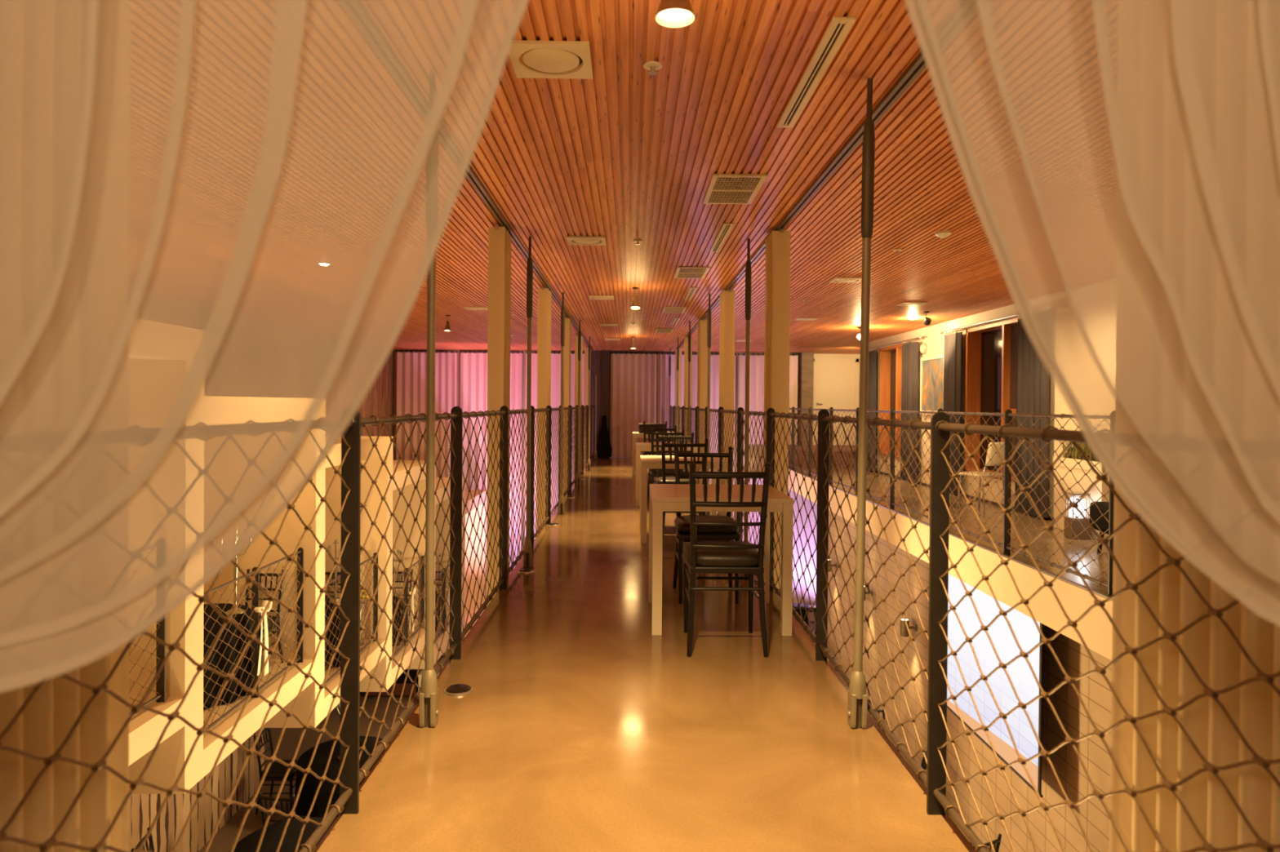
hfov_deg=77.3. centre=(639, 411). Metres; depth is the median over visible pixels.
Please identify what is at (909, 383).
velvet curtain
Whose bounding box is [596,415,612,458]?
vase
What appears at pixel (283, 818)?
seat cushion
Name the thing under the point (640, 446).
table
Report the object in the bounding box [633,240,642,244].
sprinkler
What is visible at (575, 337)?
column
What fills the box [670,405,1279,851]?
fence
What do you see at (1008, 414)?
fence
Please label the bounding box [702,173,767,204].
ceiling vent
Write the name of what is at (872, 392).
velvet curtain
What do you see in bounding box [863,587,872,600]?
wall sconce
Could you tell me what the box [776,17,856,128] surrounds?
ceiling vent
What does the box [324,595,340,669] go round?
draped table
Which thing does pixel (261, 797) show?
chair
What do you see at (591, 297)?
ceiling vent
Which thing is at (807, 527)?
curtain
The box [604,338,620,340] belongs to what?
ceiling vent
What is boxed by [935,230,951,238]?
smoke detector
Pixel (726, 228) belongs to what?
ceiling vent
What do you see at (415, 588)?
ribbon bow
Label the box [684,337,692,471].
drape
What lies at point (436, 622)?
draped table
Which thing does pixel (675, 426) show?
chair
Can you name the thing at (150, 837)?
chair
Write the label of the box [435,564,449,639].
fence
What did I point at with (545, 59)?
ceiling vent
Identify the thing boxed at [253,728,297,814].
chair
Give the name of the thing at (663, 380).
curtain
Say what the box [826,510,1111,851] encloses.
wall
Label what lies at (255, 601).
fence
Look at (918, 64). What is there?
track
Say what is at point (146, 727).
wall
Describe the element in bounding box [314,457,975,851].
floor
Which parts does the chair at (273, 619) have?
leg, leg, rail, rail, seat frame, leg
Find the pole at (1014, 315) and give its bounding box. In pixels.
[939,313,1017,333]
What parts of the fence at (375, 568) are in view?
rail, rail, post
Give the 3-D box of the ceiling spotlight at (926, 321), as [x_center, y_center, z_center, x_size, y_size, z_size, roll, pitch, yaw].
[3.842,-1.249,10.749,0.109,0.169,0.189,1,1,32]
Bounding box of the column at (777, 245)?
[763,228,791,598]
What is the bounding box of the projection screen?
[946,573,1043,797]
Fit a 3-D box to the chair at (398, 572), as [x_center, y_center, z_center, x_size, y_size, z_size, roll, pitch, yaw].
[-3.986,3.106,13.091,0.412,0.971,0.496,0,1,2]
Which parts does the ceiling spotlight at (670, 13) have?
bulb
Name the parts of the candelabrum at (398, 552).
stem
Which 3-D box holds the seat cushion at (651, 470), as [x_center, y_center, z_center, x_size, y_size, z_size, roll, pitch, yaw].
[0.323,0.692,9.766,0.412,0.074,0.422,0,0,-1]
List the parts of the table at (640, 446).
leg, leg, leg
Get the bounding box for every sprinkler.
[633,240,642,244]
[643,61,662,75]
[893,248,902,253]
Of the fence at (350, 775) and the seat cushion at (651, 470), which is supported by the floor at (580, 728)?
the fence at (350, 775)
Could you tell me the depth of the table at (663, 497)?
4.34 m
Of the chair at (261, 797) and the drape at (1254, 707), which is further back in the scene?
the chair at (261, 797)
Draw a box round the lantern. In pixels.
[1063,491,1090,539]
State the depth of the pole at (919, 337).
13.68 m
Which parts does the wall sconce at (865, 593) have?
arm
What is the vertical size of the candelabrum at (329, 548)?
0.765 m
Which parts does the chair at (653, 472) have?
leg, seat frame, rail, rail, leg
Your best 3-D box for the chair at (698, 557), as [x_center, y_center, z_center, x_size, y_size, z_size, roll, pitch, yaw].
[0.437,0.734,4.170,0.412,0.971,0.496,0,1,-1]
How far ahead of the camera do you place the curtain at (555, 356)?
19.02 m
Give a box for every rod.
[418,253,438,727]
[523,236,533,568]
[558,292,564,514]
[576,320,581,487]
[586,337,591,471]
[594,348,597,459]
[667,348,671,453]
[675,337,679,443]
[687,321,691,471]
[705,293,711,515]
[742,239,751,542]
[847,78,875,728]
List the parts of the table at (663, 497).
leg, leg, leg, leg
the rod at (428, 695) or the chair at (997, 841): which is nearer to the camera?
the rod at (428, 695)
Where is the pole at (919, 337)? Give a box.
[868,336,924,351]
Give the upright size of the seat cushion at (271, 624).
0.074 m
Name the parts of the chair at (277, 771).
leg, rail, rail, leg, seat frame, leg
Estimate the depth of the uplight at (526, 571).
5.92 m
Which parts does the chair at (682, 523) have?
leg, leg, rail, rail, seat frame, leg, leg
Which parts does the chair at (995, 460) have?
leg, leg, seat, leg, backrest, leg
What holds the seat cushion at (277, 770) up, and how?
on the chair at (277, 771)
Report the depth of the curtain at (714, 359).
19.07 m
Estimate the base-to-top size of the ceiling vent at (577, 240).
0.020 m
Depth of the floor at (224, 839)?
11.87 m
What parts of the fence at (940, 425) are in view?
post, post, post, post, post, post, post, post, post, rail, rail, post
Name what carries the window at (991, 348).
in the wall at (934, 340)
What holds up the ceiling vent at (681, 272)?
in the ceiling
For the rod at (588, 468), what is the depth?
15.07 m
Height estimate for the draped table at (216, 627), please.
0.750 m
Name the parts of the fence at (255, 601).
rail, rail, post, post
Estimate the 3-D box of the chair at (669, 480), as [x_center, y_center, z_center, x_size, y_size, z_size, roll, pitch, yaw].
[0.363,0.698,8.154,0.412,0.971,0.496,0,1,-1]
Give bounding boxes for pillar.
[590,350,610,453]
[796,352,813,446]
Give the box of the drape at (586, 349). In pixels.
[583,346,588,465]
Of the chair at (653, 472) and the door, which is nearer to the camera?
the chair at (653, 472)
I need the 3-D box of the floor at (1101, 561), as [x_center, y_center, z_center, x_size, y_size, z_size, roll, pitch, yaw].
[4.621,1.409,8.271,3.130,0.390,22.400,0,1,-1]
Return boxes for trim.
[759,456,1112,600]
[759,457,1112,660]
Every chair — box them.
[130,826,155,851]
[244,568,284,671]
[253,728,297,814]
[257,791,310,827]
[324,572,340,593]
[392,569,413,632]
[435,571,446,618]
[642,421,666,455]
[647,425,676,498]
[648,428,684,484]
[655,431,696,484]
[661,437,708,544]
[672,445,741,604]
[681,462,770,657]
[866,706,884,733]
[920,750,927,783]
[955,442,1012,514]
[969,833,1001,851]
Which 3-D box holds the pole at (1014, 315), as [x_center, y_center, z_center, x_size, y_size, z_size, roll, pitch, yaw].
[4.521,-1.159,10.197,0.122,0.060,3.343,0,1,-1]
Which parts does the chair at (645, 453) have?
leg, seat frame, rail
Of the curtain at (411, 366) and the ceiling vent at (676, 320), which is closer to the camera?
the ceiling vent at (676, 320)
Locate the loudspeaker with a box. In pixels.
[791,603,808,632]
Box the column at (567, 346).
[560,317,571,493]
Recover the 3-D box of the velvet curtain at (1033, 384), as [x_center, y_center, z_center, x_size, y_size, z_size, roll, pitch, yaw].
[4.485,0.008,9.155,0.102,2.334,0.611,0,1,-1]
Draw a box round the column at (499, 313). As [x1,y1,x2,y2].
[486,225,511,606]
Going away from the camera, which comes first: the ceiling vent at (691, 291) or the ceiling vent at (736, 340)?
the ceiling vent at (691, 291)
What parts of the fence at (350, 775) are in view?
post, rail, post, rail, post, post, post, post, post, post, post, post, post, post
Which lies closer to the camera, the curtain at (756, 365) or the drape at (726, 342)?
the drape at (726, 342)
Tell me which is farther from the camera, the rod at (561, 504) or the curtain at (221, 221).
the rod at (561, 504)
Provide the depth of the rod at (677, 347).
15.09 m
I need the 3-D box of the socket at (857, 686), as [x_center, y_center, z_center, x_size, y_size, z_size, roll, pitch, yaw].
[0.850,1.060,3.120,0.064,0.100,0.064,1,0,-1]
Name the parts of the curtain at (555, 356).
curtain rod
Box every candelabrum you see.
[225,541,253,614]
[324,539,341,603]
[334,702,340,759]
[392,546,402,596]
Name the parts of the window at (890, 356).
pane, post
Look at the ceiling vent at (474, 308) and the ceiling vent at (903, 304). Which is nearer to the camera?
the ceiling vent at (903, 304)
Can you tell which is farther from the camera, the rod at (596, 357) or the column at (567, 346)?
the rod at (596, 357)
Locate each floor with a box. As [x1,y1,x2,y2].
[198,621,815,851]
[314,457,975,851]
[762,457,1108,595]
[788,444,855,467]
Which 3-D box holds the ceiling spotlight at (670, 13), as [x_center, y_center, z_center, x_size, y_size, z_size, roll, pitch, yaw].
[0.095,-1.173,2.151,0.110,0.231,0.110,0,1,-1]
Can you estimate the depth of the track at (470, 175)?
5.66 m
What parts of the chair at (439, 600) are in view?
leg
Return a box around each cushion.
[258,615,279,631]
[261,760,297,778]
[274,815,310,823]
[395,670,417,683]
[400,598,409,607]
[649,468,683,472]
[655,476,696,484]
[674,515,739,533]
[683,541,764,566]
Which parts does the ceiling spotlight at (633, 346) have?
lamp shade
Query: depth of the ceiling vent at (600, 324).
12.58 m
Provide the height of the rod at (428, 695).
2.518 m
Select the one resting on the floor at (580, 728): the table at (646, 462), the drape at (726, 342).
the table at (646, 462)
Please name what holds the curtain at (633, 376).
hanging from the ceiling
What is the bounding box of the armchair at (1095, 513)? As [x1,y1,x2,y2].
[1089,501,1109,552]
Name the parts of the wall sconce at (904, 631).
arm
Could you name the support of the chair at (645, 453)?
on the floor at (580, 728)
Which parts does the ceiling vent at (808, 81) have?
blade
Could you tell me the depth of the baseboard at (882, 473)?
10.72 m
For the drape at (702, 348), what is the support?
hanging from the track at (918, 64)
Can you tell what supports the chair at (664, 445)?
on the floor at (580, 728)
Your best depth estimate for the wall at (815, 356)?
19.39 m
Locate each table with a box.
[203,603,251,710]
[229,817,334,851]
[294,736,390,820]
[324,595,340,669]
[391,595,402,646]
[435,591,438,632]
[631,431,674,475]
[635,442,697,506]
[639,455,725,543]
[648,484,793,635]
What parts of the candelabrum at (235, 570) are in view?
stem, arm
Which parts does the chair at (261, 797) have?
leg, rail, rail, rail, leg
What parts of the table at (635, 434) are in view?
leg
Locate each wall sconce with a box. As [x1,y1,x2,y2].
[827,559,837,572]
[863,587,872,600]
[900,618,917,636]
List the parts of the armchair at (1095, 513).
seat, leg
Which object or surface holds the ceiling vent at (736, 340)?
in the ceiling
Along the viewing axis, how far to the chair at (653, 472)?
9.52 m
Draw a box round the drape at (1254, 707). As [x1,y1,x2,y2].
[1109,485,1279,851]
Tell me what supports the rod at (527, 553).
hanging from the ceiling
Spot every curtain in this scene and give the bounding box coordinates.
[0,0,528,693]
[128,728,264,851]
[395,350,457,477]
[459,351,523,573]
[524,351,584,539]
[609,351,657,457]
[657,352,673,453]
[672,352,736,517]
[737,353,799,444]
[742,478,817,621]
[866,347,876,471]
[900,337,918,482]
[904,0,1279,626]
[942,328,962,494]
[1014,314,1049,518]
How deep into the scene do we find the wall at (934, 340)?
11.29 m
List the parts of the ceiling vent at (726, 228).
blade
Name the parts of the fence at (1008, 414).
post, post, post, post, post, rail, rail, post, post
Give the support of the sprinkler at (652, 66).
attached to the ceiling
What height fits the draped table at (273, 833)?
0.750 m
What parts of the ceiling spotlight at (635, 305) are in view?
lamp shade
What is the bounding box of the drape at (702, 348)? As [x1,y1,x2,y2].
[697,319,707,484]
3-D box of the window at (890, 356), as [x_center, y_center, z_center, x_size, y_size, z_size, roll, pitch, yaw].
[4.590,-0.218,14.202,0.230,2.040,1.710,0,1,-1]
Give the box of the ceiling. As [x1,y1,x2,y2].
[391,0,1013,354]
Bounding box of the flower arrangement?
[360,588,369,646]
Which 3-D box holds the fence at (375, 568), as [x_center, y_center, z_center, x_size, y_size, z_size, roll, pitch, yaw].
[-3.562,2.511,9.816,0.060,1.200,2.023,0,1,-1]
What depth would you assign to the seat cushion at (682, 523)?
5.07 m
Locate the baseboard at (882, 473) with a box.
[872,470,1053,520]
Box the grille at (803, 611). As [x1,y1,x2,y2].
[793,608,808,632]
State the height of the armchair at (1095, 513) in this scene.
0.882 m
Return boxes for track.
[465,165,593,351]
[674,51,926,351]
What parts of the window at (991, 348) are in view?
pane, post, rail, pane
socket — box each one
[420,669,437,697]
[524,538,532,552]
[558,494,564,503]
[576,472,580,479]
[848,670,866,699]
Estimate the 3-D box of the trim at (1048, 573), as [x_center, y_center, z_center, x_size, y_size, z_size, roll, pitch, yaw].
[3.048,1.197,8.249,0.030,0.014,22.400,0,1,-1]
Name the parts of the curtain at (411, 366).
curtain rod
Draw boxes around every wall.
[128,436,487,794]
[358,349,394,460]
[393,350,860,558]
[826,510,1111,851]
[869,304,1085,517]
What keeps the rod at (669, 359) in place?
hanging from the ceiling
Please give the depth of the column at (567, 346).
11.55 m
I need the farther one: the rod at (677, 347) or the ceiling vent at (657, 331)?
the rod at (677, 347)
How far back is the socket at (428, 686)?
3.07 m
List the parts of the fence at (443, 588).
rail, post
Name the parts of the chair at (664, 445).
leg, rail, rail, rail, leg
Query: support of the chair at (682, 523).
on the floor at (580, 728)
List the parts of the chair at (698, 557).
leg, leg, seat frame, rail, rail, rail, rail, leg, leg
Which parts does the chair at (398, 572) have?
leg, leg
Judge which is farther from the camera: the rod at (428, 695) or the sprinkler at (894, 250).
the sprinkler at (894, 250)
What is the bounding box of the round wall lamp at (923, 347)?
[920,343,926,354]
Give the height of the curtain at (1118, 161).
1.599 m
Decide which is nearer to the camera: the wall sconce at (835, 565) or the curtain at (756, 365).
the wall sconce at (835, 565)
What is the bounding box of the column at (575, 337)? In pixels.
[573,335,582,479]
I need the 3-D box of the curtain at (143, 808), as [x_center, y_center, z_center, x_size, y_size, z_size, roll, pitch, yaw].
[-4.925,3.514,3.770,0.100,2.930,13.600,0,1,-1]
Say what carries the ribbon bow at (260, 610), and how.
attached to the chair at (273, 619)
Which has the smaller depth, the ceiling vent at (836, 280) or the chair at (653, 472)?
the ceiling vent at (836, 280)
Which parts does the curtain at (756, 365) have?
curtain rod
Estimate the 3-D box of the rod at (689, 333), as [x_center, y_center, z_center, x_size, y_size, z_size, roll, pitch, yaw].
[0.745,-0.109,12.110,0.072,2.518,0.068,0,1,-1]
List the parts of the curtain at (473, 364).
curtain rod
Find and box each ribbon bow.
[253,600,272,675]
[408,587,416,632]
[445,586,449,622]
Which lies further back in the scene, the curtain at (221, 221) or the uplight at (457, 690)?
the uplight at (457, 690)
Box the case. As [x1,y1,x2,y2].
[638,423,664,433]
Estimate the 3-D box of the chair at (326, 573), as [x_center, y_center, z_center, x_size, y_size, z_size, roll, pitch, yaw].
[-4.111,2.617,10.610,0.412,0.971,0.496,0,1,2]
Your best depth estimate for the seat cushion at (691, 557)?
4.01 m
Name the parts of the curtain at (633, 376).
curtain rod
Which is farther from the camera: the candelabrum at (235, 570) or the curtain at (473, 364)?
the curtain at (473, 364)
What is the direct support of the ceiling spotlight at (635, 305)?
attached to the ceiling
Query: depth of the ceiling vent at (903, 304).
9.78 m
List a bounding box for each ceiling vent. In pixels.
[463,306,488,310]
[508,40,592,79]
[566,235,606,245]
[588,295,614,300]
[599,323,617,326]
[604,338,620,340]
[654,328,674,333]
[662,306,686,313]
[671,317,679,324]
[673,266,710,278]
[684,287,697,300]
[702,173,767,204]
[709,222,734,252]
[734,339,751,342]
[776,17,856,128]
[794,317,818,320]
[828,276,862,283]
[895,302,928,306]
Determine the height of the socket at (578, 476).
0.100 m
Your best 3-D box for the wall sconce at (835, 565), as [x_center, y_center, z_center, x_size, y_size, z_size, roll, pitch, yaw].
[3.581,2.887,15.022,0.218,0.220,0.116,0,1,-1]
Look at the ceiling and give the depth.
4.61 m
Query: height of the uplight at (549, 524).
0.016 m
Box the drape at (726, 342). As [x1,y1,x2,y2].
[719,288,735,517]
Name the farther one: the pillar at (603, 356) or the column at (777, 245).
the pillar at (603, 356)
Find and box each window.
[877,337,912,457]
[963,312,1050,480]
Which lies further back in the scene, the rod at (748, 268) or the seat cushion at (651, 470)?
the seat cushion at (651, 470)
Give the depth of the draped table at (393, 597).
12.27 m
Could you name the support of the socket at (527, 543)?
attached to the rod at (527, 553)
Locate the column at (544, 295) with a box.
[536,287,551,535]
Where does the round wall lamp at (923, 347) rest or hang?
attached to the wall at (934, 340)
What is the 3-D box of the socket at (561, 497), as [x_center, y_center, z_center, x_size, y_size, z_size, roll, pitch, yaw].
[-0.891,0.994,9.099,0.064,0.100,0.064,0,0,-1]
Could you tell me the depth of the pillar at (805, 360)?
18.95 m
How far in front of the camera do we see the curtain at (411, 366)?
18.99 m
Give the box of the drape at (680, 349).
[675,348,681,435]
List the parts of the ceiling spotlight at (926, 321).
lamp shade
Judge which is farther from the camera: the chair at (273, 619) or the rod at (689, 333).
the rod at (689, 333)
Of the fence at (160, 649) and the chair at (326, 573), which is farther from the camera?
the chair at (326, 573)
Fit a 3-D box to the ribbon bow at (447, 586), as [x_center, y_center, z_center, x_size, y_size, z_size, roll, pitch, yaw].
[-3.580,3.606,14.939,0.060,0.683,0.234,0,1,-1]
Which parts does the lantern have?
glass, frame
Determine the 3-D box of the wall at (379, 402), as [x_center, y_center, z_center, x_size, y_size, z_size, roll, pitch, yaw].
[-5.866,0.473,8.132,0.120,3.720,22.400,0,1,-1]
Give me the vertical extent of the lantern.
0.440 m
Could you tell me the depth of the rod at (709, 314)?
9.10 m
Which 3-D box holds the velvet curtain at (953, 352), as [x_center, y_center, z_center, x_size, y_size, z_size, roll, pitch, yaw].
[4.460,-0.012,11.416,0.094,2.334,0.503,0,1,-1]
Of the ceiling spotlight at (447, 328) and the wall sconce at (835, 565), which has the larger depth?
the wall sconce at (835, 565)
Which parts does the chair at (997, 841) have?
rail, leg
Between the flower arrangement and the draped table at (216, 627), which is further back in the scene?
the flower arrangement
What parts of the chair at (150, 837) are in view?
rail, leg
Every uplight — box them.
[444,684,472,696]
[518,568,534,573]
[547,523,559,526]
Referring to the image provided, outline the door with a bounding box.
[813,358,858,445]
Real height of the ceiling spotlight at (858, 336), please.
0.205 m
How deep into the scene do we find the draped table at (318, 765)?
9.35 m
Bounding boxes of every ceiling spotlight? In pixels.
[444,315,451,332]
[630,287,640,310]
[630,336,635,349]
[654,0,695,27]
[856,327,860,340]
[923,311,931,325]
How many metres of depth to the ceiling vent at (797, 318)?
11.61 m
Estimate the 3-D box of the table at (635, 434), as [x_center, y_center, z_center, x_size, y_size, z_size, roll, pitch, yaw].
[0.245,0.753,14.361,0.762,0.747,0.762,0,1,-1]
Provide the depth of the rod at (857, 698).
3.10 m
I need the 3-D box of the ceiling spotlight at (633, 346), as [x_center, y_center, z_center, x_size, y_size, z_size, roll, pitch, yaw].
[-0.126,-1.282,14.869,0.110,0.237,0.110,0,1,-1]
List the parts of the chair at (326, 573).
rail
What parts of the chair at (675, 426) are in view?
leg, leg, rail, rail, leg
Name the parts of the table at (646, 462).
leg, leg, leg, leg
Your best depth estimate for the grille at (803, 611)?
16.80 m
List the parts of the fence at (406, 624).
post, rail, rail, post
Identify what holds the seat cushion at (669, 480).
on the chair at (669, 480)
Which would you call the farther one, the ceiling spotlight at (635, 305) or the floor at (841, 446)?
the floor at (841, 446)
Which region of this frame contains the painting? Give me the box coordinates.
[920,354,943,414]
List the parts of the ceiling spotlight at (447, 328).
lamp shade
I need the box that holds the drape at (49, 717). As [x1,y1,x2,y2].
[0,641,128,851]
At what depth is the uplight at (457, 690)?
3.44 m
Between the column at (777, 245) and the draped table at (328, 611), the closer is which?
the column at (777, 245)
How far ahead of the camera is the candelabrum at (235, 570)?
7.44 m
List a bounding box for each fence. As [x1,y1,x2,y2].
[0,404,595,851]
[128,615,165,715]
[203,547,303,729]
[324,552,377,684]
[391,555,424,656]
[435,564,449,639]
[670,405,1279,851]
[788,406,1114,596]
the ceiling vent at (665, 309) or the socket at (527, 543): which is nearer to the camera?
the socket at (527, 543)
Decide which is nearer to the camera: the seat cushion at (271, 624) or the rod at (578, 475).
the seat cushion at (271, 624)
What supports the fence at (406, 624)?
on the wall at (146, 727)
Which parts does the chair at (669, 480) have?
leg, rail, rail, leg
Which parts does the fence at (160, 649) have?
rail, post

